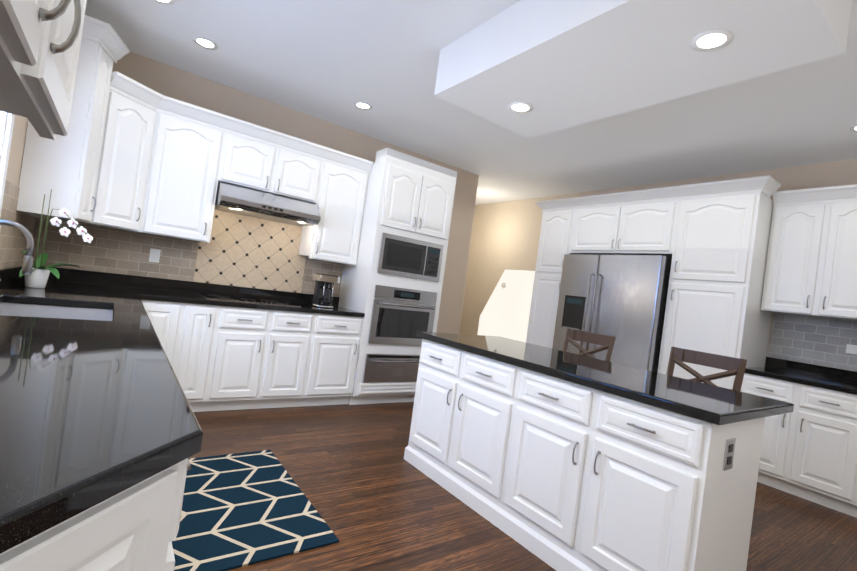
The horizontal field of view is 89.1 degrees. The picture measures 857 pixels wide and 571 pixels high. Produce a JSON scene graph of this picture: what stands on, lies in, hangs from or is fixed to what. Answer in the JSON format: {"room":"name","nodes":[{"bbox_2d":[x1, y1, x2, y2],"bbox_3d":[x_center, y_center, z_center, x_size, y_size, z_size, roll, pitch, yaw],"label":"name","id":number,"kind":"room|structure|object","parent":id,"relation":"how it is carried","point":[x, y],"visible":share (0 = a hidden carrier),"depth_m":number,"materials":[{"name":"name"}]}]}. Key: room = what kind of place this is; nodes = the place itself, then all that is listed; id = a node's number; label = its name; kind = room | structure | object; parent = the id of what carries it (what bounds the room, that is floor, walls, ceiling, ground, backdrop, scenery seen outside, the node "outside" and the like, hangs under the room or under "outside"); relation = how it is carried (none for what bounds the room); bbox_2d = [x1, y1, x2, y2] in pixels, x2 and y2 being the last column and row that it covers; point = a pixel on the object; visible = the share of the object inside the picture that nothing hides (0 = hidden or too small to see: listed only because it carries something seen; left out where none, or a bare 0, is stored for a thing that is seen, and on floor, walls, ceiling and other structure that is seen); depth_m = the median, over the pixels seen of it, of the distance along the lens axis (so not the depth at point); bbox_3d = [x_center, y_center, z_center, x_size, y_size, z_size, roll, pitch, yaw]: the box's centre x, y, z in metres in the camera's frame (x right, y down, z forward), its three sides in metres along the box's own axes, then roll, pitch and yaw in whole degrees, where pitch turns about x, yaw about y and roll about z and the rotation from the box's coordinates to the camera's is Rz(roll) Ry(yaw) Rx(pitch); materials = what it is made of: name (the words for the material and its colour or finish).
{"room":"kitchen","nodes":[
{"label":"kitchen","id":0,"kind":"room"},
{"bbox_2d":[6,115,27,186],"bbox_3d":[-1.033,-0.331,0.360,0.250,2.840,7.250,8,-1,-36],"label":"wall","id":1,"kind":"structure","parent":0,"point":[17,149],"depth_m":2.53,"materials":[{"name":"beige paint"}]},
{"bbox_2d":[0,0,86,135],"bbox_3d":[-0.587,-0.808,0.423,0.427,1.004,0.800,8,-1,-36],"label":"upper cabinet","id":2,"kind":"object","parent":1,"relation":"attached to","point":[40,41],"depth_m":0.59,"materials":[{"name":"white paint"}]},
{"bbox_2d":[17,15,120,225],"bbox_3d":[-2.373,-1.088,2.874,0.360,1.284,0.210,8,-1,-36],"label":"upper cabinet","id":3,"kind":"object","parent":1,"relation":"attached to","point":[69,165],"depth_m":2.82,"materials":[{"name":"white paint"}]},
{"bbox_2d":[57,51,478,333],"bbox_3d":[-1.375,-0.330,4.523,4.570,2.840,0.100,8,-1,-36],"label":"wall","id":4,"kind":"structure","parent":0,"point":[175,83],"depth_m":4.48,"materials":[{"name":"beige paint"}]},
{"bbox_2d":[30,111,160,232],"bbox_3d":[-2.488,-0.993,3.268,0.657,1.074,0.545,8,-1,-36],"label":"upper cabinet","id":5,"kind":"object","parent":4,"relation":"attached to","point":[158,112],"depth_m":3.42,"materials":[{"name":"white paint"}]},
{"bbox_2d":[149,248,160,262],"bbox_3d":[-2.358,-0.257,3.748,0.075,0.115,0.008,8,-1,-36],"label":"wall outlet","id":6,"kind":"object","parent":4,"relation":"attached to","point":[154,256],"depth_m":3.75,"materials":[{"name":"white plastic"}]},
{"bbox_2d":[145,95,228,242],"bbox_3d":[-2.080,-0.949,3.688,0.500,1.044,0.350,8,-1,-36],"label":"upper cabinet","id":7,"kind":"object","parent":4,"relation":"attached to","point":[189,157],"depth_m":3.55,"materials":[{"name":"white paint"}]},
{"bbox_2d":[193,210,305,292],"bbox_3d":[-1.682,-0.325,4.235,1.000,0.698,0.010,8,-1,-36],"label":"tile backsplash","id":8,"kind":"structure","parent":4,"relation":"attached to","point":[246,251],"depth_m":4.21,"materials":[{"name":"beige tile"}]},
{"bbox_2d":[191,241,307,292],"bbox_3d":[-1.678,-0.334,4.230,1.040,0.718,0.006,8,-1,-36],"label":"liner","id":9,"kind":"object","parent":4,"relation":"attached to","point":[194,262],"visible":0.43,"depth_m":3.93,"materials":[{"name":"tile"}]},
{"bbox_2d":[217,179,324,226],"bbox_3d":[-1.495,-0.738,4.022,0.859,0.205,0.494,8,-1,-36],"label":"range hood","id":10,"kind":"object","parent":4,"relation":"attached to","point":[234,196],"depth_m":3.88,"materials":[{"name":"silver metal"}]},
{"bbox_2d":[221,116,324,198],"bbox_3d":[-1.492,-1.124,4.094,0.879,0.534,0.350,8,-1,-36],"label":"upper cabinet","id":11,"kind":"object","parent":4,"relation":"attached to","point":[261,156],"depth_m":3.93,"materials":[{"name":"white paint"}]},
{"bbox_2d":[299,147,372,262],"bbox_3d":[-0.969,-0.793,4.496,0.508,1.044,0.350,8,-1,-36],"label":"upper cabinet","id":12,"kind":"object","parent":4,"relation":"attached to","point":[344,185],"depth_m":4.35,"materials":[{"name":"white paint"}]},
{"bbox_2d":[0,111,856,370],"bbox_3d":[1.154,-0.261,2.240,5.720,1.273,6.550,8,-1,-36],"label":"backsplash","id":13,"kind":"structure","parent":0,"point":[817,340],"depth_m":3.67,"materials":[{"name":"grey tile"}]},
{"bbox_2d":[93,72,160,230],"bbox_3d":[-2.246,-0.965,3.234,0.286,1.066,0.211,8,-1,-36],"label":"upper cabinet","id":14,"kind":"object","parent":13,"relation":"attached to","point":[127,154],"depth_m":3.23,"materials":[{"name":"white paint"}]},
{"bbox_2d":[458,205,477,332],"bbox_3d":[0.093,-0.105,7.380,1.380,2.840,0.100,8,-1,-36],"label":"wall","id":15,"kind":"structure","parent":0,"point":[476,206],"depth_m":7.73,"materials":[{"name":"beige paint"}]},
{"bbox_2d":[85,0,856,204],"bbox_3d":[1.034,-1.339,2.587,5.950,0.370,8.800,8,-1,-36],"label":"ceiling","id":16,"kind":"structure","parent":0,"point":[620,93],"depth_m":2.99,"materials":[{"name":"white paint"}]},
{"bbox_2d":[153,0,173,4],"bbox_3d":[-1.696,-1.821,2.737,0.168,0.005,0.168,8,-1,-45],"label":"recessed light","id":17,"kind":"object","parent":16,"relation":"in","point":[165,2],"depth_m":2.79,"materials":[{"name":"white paint"}]},
{"bbox_2d":[193,36,217,49],"bbox_3d":[-1.667,-1.812,3.252,0.168,0.005,0.168,8,-1,-45],"label":"recessed light","id":18,"kind":"object","parent":16,"relation":"in","point":[206,43],"depth_m":3.25,"materials":[{"name":"white paint"}]},
{"bbox_2d":[354,101,371,109],"bbox_3d":[-0.607,-1.663,4.023,0.168,0.005,0.168,7,-1,9],"label":"recessed light","id":19,"kind":"object","parent":16,"relation":"in","point":[361,105],"depth_m":4.02,"materials":[{"name":"white paint"}]},
{"bbox_2d":[508,102,532,112],"bbox_3d":[0.620,-1.200,2.932,0.168,0.005,0.168,7,-1,9],"label":"recessed light","id":20,"kind":"object","parent":16,"relation":"in","point":[517,107],"depth_m":2.93,"materials":[{"name":"white paint"}]},
{"bbox_2d":[690,29,733,51],"bbox_3d":[1.294,-1.121,1.991,0.168,0.005,0.168,7,-1,9],"label":"recessed light","id":21,"kind":"object","parent":16,"relation":"in","point":[711,40],"depth_m":1.99,"materials":[{"name":"white paint"}]},
{"bbox_2d":[850,125,856,131],"bbox_3d":[3.219,-1.166,3.205,0.168,0.005,0.168,8,-1,-45],"label":"recessed light","id":22,"kind":"object","parent":16,"relation":"in","point":[854,128],"depth_m":3.25,"materials":[{"name":"white paint"}]},
{"bbox_2d":[189,402,856,570],"bbox_3d":[0.674,1.382,2.558,5.950,0.060,8.800,8,-1,-36],"label":"floor","id":23,"kind":"structure","parent":0,"point":[377,500],"depth_m":2.63,"materials":[{"name":"brown wood"}]},
{"bbox_2d":[0,220,364,570],"bbox_3d":[-1.004,0.468,1.001,0.720,1.279,6.147,8,-1,-36],"label":"cabinet","id":24,"kind":"object","parent":23,"relation":"on","point":[110,383],"visible":1,"depth_m":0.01,"materials":[{"name":"white paint"}]},
{"bbox_2d":[0,220,33,302],"bbox_3d":[-1.887,-0.108,1.918,0.217,0.366,0.100,8,-1,-36],"label":"faucet","id":25,"kind":"object","parent":24,"relation":"on","point":[27,264],"depth_m":1.94,"materials":[{"name":"silver metal"}]},
{"bbox_2d":[19,189,92,287],"bbox_3d":[-2.330,-0.286,2.736,0.345,0.620,0.353,8,-1,-36],"label":"orchid","id":26,"kind":"object","parent":24,"relation":"on","point":[38,277],"visible":0.96,"depth_m":2.70,"materials":[{"name":"white plant"}]},
{"bbox_2d":[197,293,300,306],"bbox_3d":[-1.621,0.131,3.935,0.778,0.007,0.508,8,-1,-36],"label":"cooktop","id":27,"kind":"object","parent":24,"relation":"in","point":[205,296],"depth_m":3.85,"materials":[{"name":"black glass"}]},
{"bbox_2d":[312,273,339,307],"bbox_3d":[-1.033,0.052,4.330,0.220,0.325,0.220,8,-1,-36],"label":"coffee maker","id":28,"kind":"object","parent":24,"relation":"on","point":[323,293],"visible":1,"depth_m":4.26,"materials":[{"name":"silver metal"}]},
{"bbox_2d":[172,450,338,570],"bbox_3d":[-1.047,1.115,2.271,0.750,0.010,1.130,8,-1,-36],"label":"rug","id":29,"kind":"object","parent":23,"relation":"on","point":[238,510],"visible":0.67,"depth_m":2.13,"materials":[{"name":"blue fabric"}]},
{"bbox_2d":[339,148,456,404],"bbox_3d":[-0.377,-0.054,4.749,0.900,2.559,0.723,8,-1,-36],"label":"tall cabinet","id":30,"kind":"object","parent":23,"relation":"on","point":[391,284],"visible":0.88,"depth_m":4.45,"materials":[{"name":"white paint"}]},
{"bbox_2d":[562,328,615,361],"bbox_3d":[1.054,0.875,3.354,0.479,1.065,0.452,8,-1,-36],"label":"stool","id":31,"kind":"object","parent":23,"relation":"on","point":[607,342],"visible":0.25,"depth_m":3.47,"materials":[{"name":"brown wood"}]},
{"bbox_2d":[404,335,773,570],"bbox_3d":[0.656,0.905,2.517,0.622,0.880,1.908,8,-1,-36],"label":"kitchen island","id":32,"kind":"object","parent":23,"relation":"on","point":[557,460],"depth_m":1.99,"materials":[{"name":"white paint"}]},
{"bbox_2d":[416,331,793,426],"bbox_3d":[0.816,0.463,2.595,0.845,0.039,1.950,8,-1,-36],"label":"island countertop","id":33,"kind":"structure","parent":32,"relation":"on","point":[724,405],"depth_m":2.13,"materials":[{"name":"black stone"}]},
{"bbox_2d":[552,254,671,371],"bbox_3d":[2.104,0.621,4.899,0.826,1.845,1.160,8,-1,-36],"label":"refrigerator","id":34,"kind":"object","parent":23,"relation":"on","point":[622,299],"visible":0.54,"depth_m":4.54,"materials":[{"name":"silver metal"}]},
{"bbox_2d":[526,175,780,389],"bbox_3d":[2.262,0.297,4.880,0.722,2.559,2.520,8,-1,-36],"label":"tall cabinet","id":35,"kind":"object","parent":23,"relation":"on","point":[710,240],"visible":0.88,"depth_m":4.13,"materials":[{"name":"white paint"}]},
{"bbox_2d":[666,347,746,390],"bbox_3d":[1.548,0.933,2.665,0.479,1.065,0.452,8,-1,-36],"label":"stool","id":36,"kind":"object","parent":23,"relation":"on","point":[733,366],"visible":0.19,"depth_m":2.77,"materials":[{"name":"brown wood"}]},
{"bbox_2d":[740,373,856,515],"bbox_3d":[3.108,1.242,3.607,0.637,0.880,0.800,8,-1,-36],"label":"base cabinet","id":37,"kind":"object","parent":23,"relation":"on","point":[809,448],"depth_m":3.34,"materials":[{"name":"white paint"}]},
{"bbox_2d":[745,367,856,392],"bbox_3d":[3.809,0.860,2.709,0.647,0.039,3.020,8,-1,-36],"label":"countertop","id":38,"kind":"structure","parent":37,"relation":"on","point":[784,373],"depth_m":3.54,"materials":[{"name":"black stone"}]},
{"bbox_2d":[852,461,856,517],"bbox_3d":[3.462,1.283,3.112,0.637,0.880,0.420,8,-1,-36],"label":"base cabinet","id":39,"kind":"object","parent":23,"relation":"on","point":[854,495],"depth_m":3.12,"materials":[{"name":"white paint"}]},
{"bbox_2d":[458,159,856,371],"bbox_3d":[3.185,0.271,4.324,0.100,2.840,8.700,8,-1,-36],"label":"wall","id":40,"kind":"structure","parent":0,"point":[505,235],"depth_m":6.87,"materials":[{"name":"beige paint"}]},
{"bbox_2d":[477,269,534,341],"bbox_3d":[1.182,0.599,6.924,0.001,1.720,1.100,8,-1,-36],"label":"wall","id":41,"kind":"structure","parent":40,"relation":"attached to","point":[505,313],"depth_m":6.84,"materials":[{"name":"white paint"}]},
{"bbox_2d":[761,184,856,318],"bbox_3d":[3.419,-0.276,3.721,0.347,1.034,0.760,8,-1,-36],"label":"upper cabinet","id":42,"kind":"object","parent":40,"relation":"attached to","point":[811,265],"depth_m":3.66,"materials":[{"name":"white paint"}]},
{"bbox_2d":[764,357,856,384],"bbox_3d":[4.070,0.827,2.893,0.020,0.100,3.020,8,-1,-36],"label":"backsplash","id":43,"kind":"structure","parent":40,"relation":"attached to","point":[770,363],"depth_m":3.83,"materials":[{"name":"black stone"}]},
{"bbox_2d":[846,344,856,353],"bbox_3d":[3.571,0.537,3.637,0.008,0.075,0.115,8,-1,-36],"label":"wall outlet","id":44,"kind":"object","parent":40,"relation":"attached to","point":[852,349],"depth_m":3.65,"materials":[{"name":"white plastic"}]}
]}

